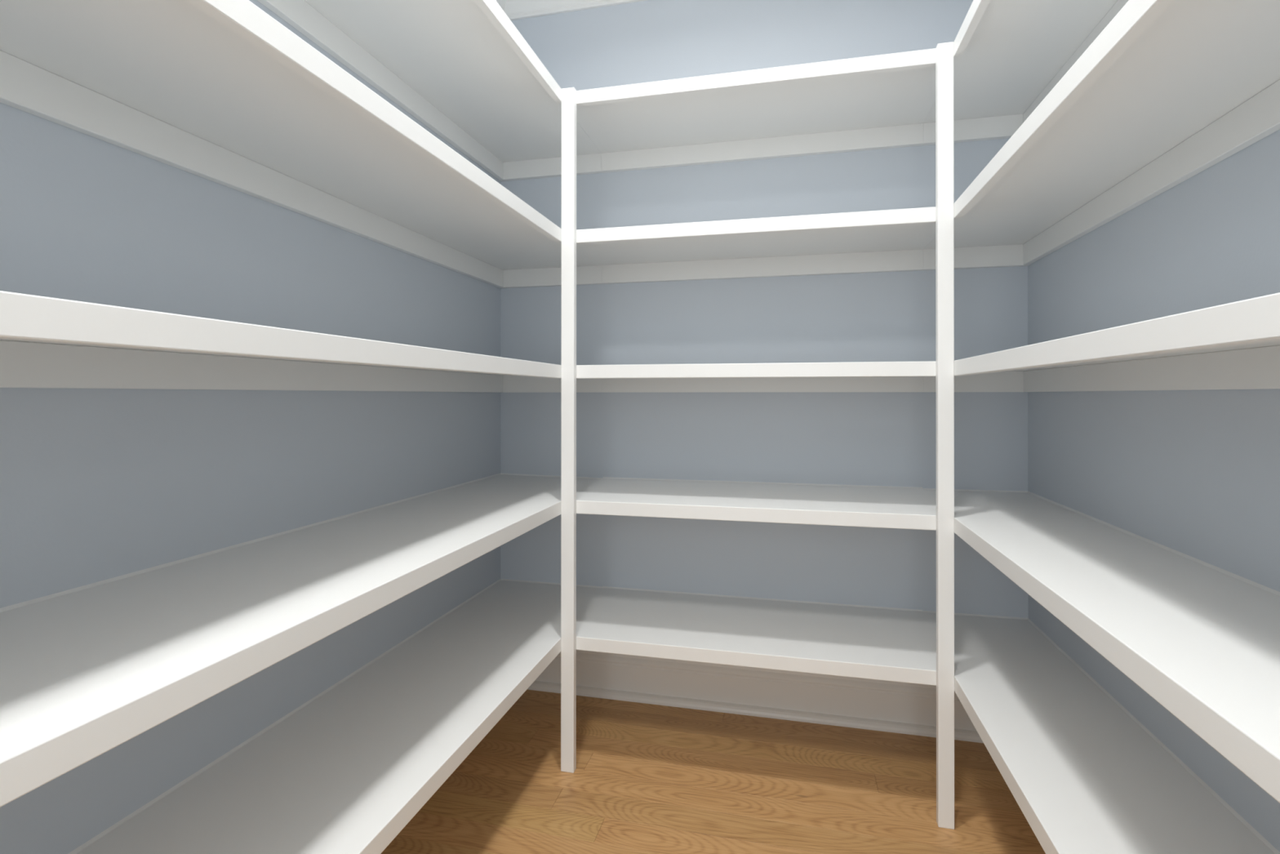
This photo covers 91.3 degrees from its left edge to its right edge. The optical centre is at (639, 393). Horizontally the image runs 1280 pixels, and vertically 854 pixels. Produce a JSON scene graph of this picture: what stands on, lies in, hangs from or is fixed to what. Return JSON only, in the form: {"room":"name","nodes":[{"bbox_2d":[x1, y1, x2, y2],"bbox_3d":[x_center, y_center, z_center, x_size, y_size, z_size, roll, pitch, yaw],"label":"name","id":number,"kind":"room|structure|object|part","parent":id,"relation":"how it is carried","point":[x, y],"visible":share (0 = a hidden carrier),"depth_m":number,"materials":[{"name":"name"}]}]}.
{"room":"walk-in pantry","nodes":[
{"label":"walk-in pantry","id":0,"kind":"room"},
{"bbox_2d":[0,0,501,853],"bbox_3d":[-0.912,-0.285,0.956,0.120,2.715,2.876,0,0,13],"label":"wall","id":1,"kind":"structure","parent":0,"point":[96,485],"depth_m":1.14,"materials":[{"name":"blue paint"}]},
{"bbox_2d":[0,290,601,392],"bbox_3d":[-0.637,-0.048,0.952,0.417,0.080,2.755,0,0,13],"label":"shelf","id":2,"kind":"object","parent":1,"relation":"attached to","point":[46,342],"visible":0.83,"depth_m":0.95,"materials":[{"name":"white wood"}]},
{"bbox_2d":[0,0,602,288],"bbox_3d":[-0.637,-0.437,0.953,0.417,0.080,2.755,0,0,13],"label":"shelf","id":3,"kind":"object","parent":1,"relation":"attached to","point":[222,92],"visible":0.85,"depth_m":1.03,"materials":[{"name":"white wood"}]},
{"bbox_2d":[0,472,602,806],"bbox_3d":[-0.637,0.337,0.951,0.417,0.086,2.755,0,0,13],"label":"shelf","id":4,"kind":"object","parent":1,"relation":"attached to","point":[86,670],"visible":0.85,"depth_m":0.86,"materials":[{"name":"white wood"}]},
{"bbox_2d":[67,578,602,853],"bbox_3d":[-0.638,0.730,0.950,0.417,0.082,2.755,0,0,13],"label":"shelf","id":5,"kind":"object","parent":1,"relation":"attached to","point":[346,770],"visible":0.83,"depth_m":1.22,"materials":[{"name":"white wood"}]},
{"bbox_2d":[257,0,602,181],"bbox_3d":[-0.637,-0.837,0.954,0.417,0.080,2.755,0,0,13],"label":"shelf","id":6,"kind":"object","parent":1,"relation":"attached to","point":[463,69],"visible":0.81,"depth_m":1.65,"materials":[{"name":"white wood"}]},
{"bbox_2d":[495,0,506,10],"bbox_3d":[-0.802,-1.469,0.995,0.078,0.147,2.756,0,0,13],"label":"trim","id":7,"kind":"structure","parent":1,"relation":"attached to","point":[501,2],"depth_m":2.29,"materials":[{"name":"white paint"}]},
{"bbox_2d":[381,688,1045,853],"bbox_3d":[0.005,1.102,0.734,2.007,0.060,2.876,0,0,13],"label":"floor","id":8,"kind":"structure","parent":0,"point":[646,778],"depth_m":1.69,"materials":[{"name":"brown wood"}]},
{"bbox_2d":[560,87,576,773],"bbox_3d":[-0.204,0.103,1.788,0.039,1.945,0.023,0,0,13],"label":"post","id":9,"kind":"object","parent":8,"relation":"on","point":[568,317],"visible":1,"depth_m":1.78,"materials":[{"name":"white wood"}]},
{"bbox_2d":[935,41,954,829],"bbox_3d":[0.760,0.102,1.558,0.038,1.945,0.023,0,0,13],"label":"post","id":10,"kind":"object","parent":8,"relation":"on","point":[944,122],"visible":1,"depth_m":1.55,"materials":[{"name":"white wood"}]},
{"bbox_2d":[500,0,1028,617],"bbox_3d":[0.352,-0.281,2.194,2.007,2.715,0.120,0,0,13],"label":"wall","id":11,"kind":"structure","parent":0,"point":[866,438],"depth_m":2.12,"materials":[{"name":"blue paint"}]},
{"bbox_2d":[503,0,647,20],"bbox_3d":[0.330,-1.465,2.101,1.767,0.147,0.078,0,0,13],"label":"trim","id":12,"kind":"structure","parent":11,"relation":"attached to","point":[514,10],"depth_m":2.28,"materials":[{"name":"white paint"}]},
{"bbox_2d":[527,649,983,742],"bbox_3d":[0.334,1.000,2.115,1.767,0.152,0.036,0,0,13],"label":"baseboard","id":13,"kind":"structure","parent":11,"relation":"attached to","point":[883,705],"depth_m":2.10,"materials":[{"name":"white paint"}]},
{"bbox_3d":[0.332,1.064,2.107,1.735,0.025,0.020,0,0,13],"label":"shoe moulding","id":14,"kind":"part","parent":13,"relation":"part of","materials":[{"name":"white paint"}]},
{"bbox_2d":[576,48,935,173],"bbox_3d":[0.333,-0.834,1.907,1.066,0.080,0.452,0,0,13],"label":"shelf","id":15,"kind":"object","parent":11,"relation":"attached to","point":[880,101],"visible":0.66,"depth_m":1.92,"materials":[{"name":"white wood"}]},
{"bbox_2d":[576,206,935,284],"bbox_3d":[0.333,-0.434,1.906,1.066,0.080,0.452,0,0,13],"label":"shelf","id":16,"kind":"object","parent":11,"relation":"attached to","point":[895,240],"visible":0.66,"depth_m":1.94,"materials":[{"name":"white wood"}]},
{"bbox_2d":[576,360,935,392],"bbox_3d":[0.333,-0.045,1.905,1.066,0.080,0.452,0,0,13],"label":"shelf","id":17,"kind":"object","parent":11,"relation":"attached to","point":[858,376],"visible":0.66,"depth_m":1.78,"materials":[{"name":"white wood"}]},
{"bbox_2d":[560,586,957,685],"bbox_3d":[0.333,0.733,1.902,1.066,0.082,0.452,0,0,13],"label":"shelf","id":18,"kind":"object","parent":11,"relation":"attached to","point":[894,644],"visible":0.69,"depth_m":1.82,"materials":[{"name":"white wood"}]},
{"bbox_2d":[560,476,957,530],"bbox_3d":[0.333,0.342,1.903,1.066,0.084,0.452,0,0,13],"label":"shelf","id":19,"kind":"object","parent":11,"relation":"attached to","point":[832,504],"visible":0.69,"depth_m":1.77,"materials":[{"name":"white wood"}]},
{"bbox_2d":[1027,129,1279,852],"bbox_3d":[0.923,-0.285,0.519,0.120,2.715,2.876,0,0,13],"label":"wall","id":20,"kind":"structure","parent":0,"point":[1194,473],"depth_m":1.20,"materials":[{"name":"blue paint"}]},
{"bbox_2d":[922,0,1128,145],"bbox_3d":[0.723,-0.838,0.630,0.321,0.080,2.755,0,0,13],"label":"shelf","id":21,"kind":"object","parent":20,"relation":"attached to","point":[1009,55],"visible":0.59,"depth_m":1.58,"materials":[{"name":"white wood"}]},
{"bbox_2d":[922,488,1279,803],"bbox_3d":[0.723,0.339,0.627,0.321,0.082,2.755,0,0,13],"label":"shelf","id":22,"kind":"object","parent":20,"relation":"attached to","point":[1202,638],"visible":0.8,"depth_m":0.89,"materials":[{"name":"white wood"}]},
{"bbox_2d":[922,610,1279,853],"bbox_3d":[0.723,0.730,0.626,0.321,0.082,2.755,0,0,13],"label":"shelf","id":23,"kind":"object","parent":20,"relation":"attached to","point":[1086,775],"visible":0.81,"depth_m":1.19,"materials":[{"name":"white wood"}]},
{"bbox_2d":[923,0,1279,270],"bbox_3d":[0.723,-0.438,0.629,0.321,0.080,2.755,0,0,13],"label":"shelf","id":24,"kind":"object","parent":20,"relation":"attached to","point":[1169,91],"visible":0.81,"depth_m":1.05,"materials":[{"name":"white wood"}]},
{"bbox_2d":[924,292,1279,391],"bbox_3d":[0.723,-0.048,0.628,0.321,0.080,2.755,0,0,13],"label":"shelf","id":25,"kind":"object","parent":20,"relation":"attached to","point":[1234,345],"visible":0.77,"depth_m":1.00,"materials":[{"name":"white wood"}]}
]}

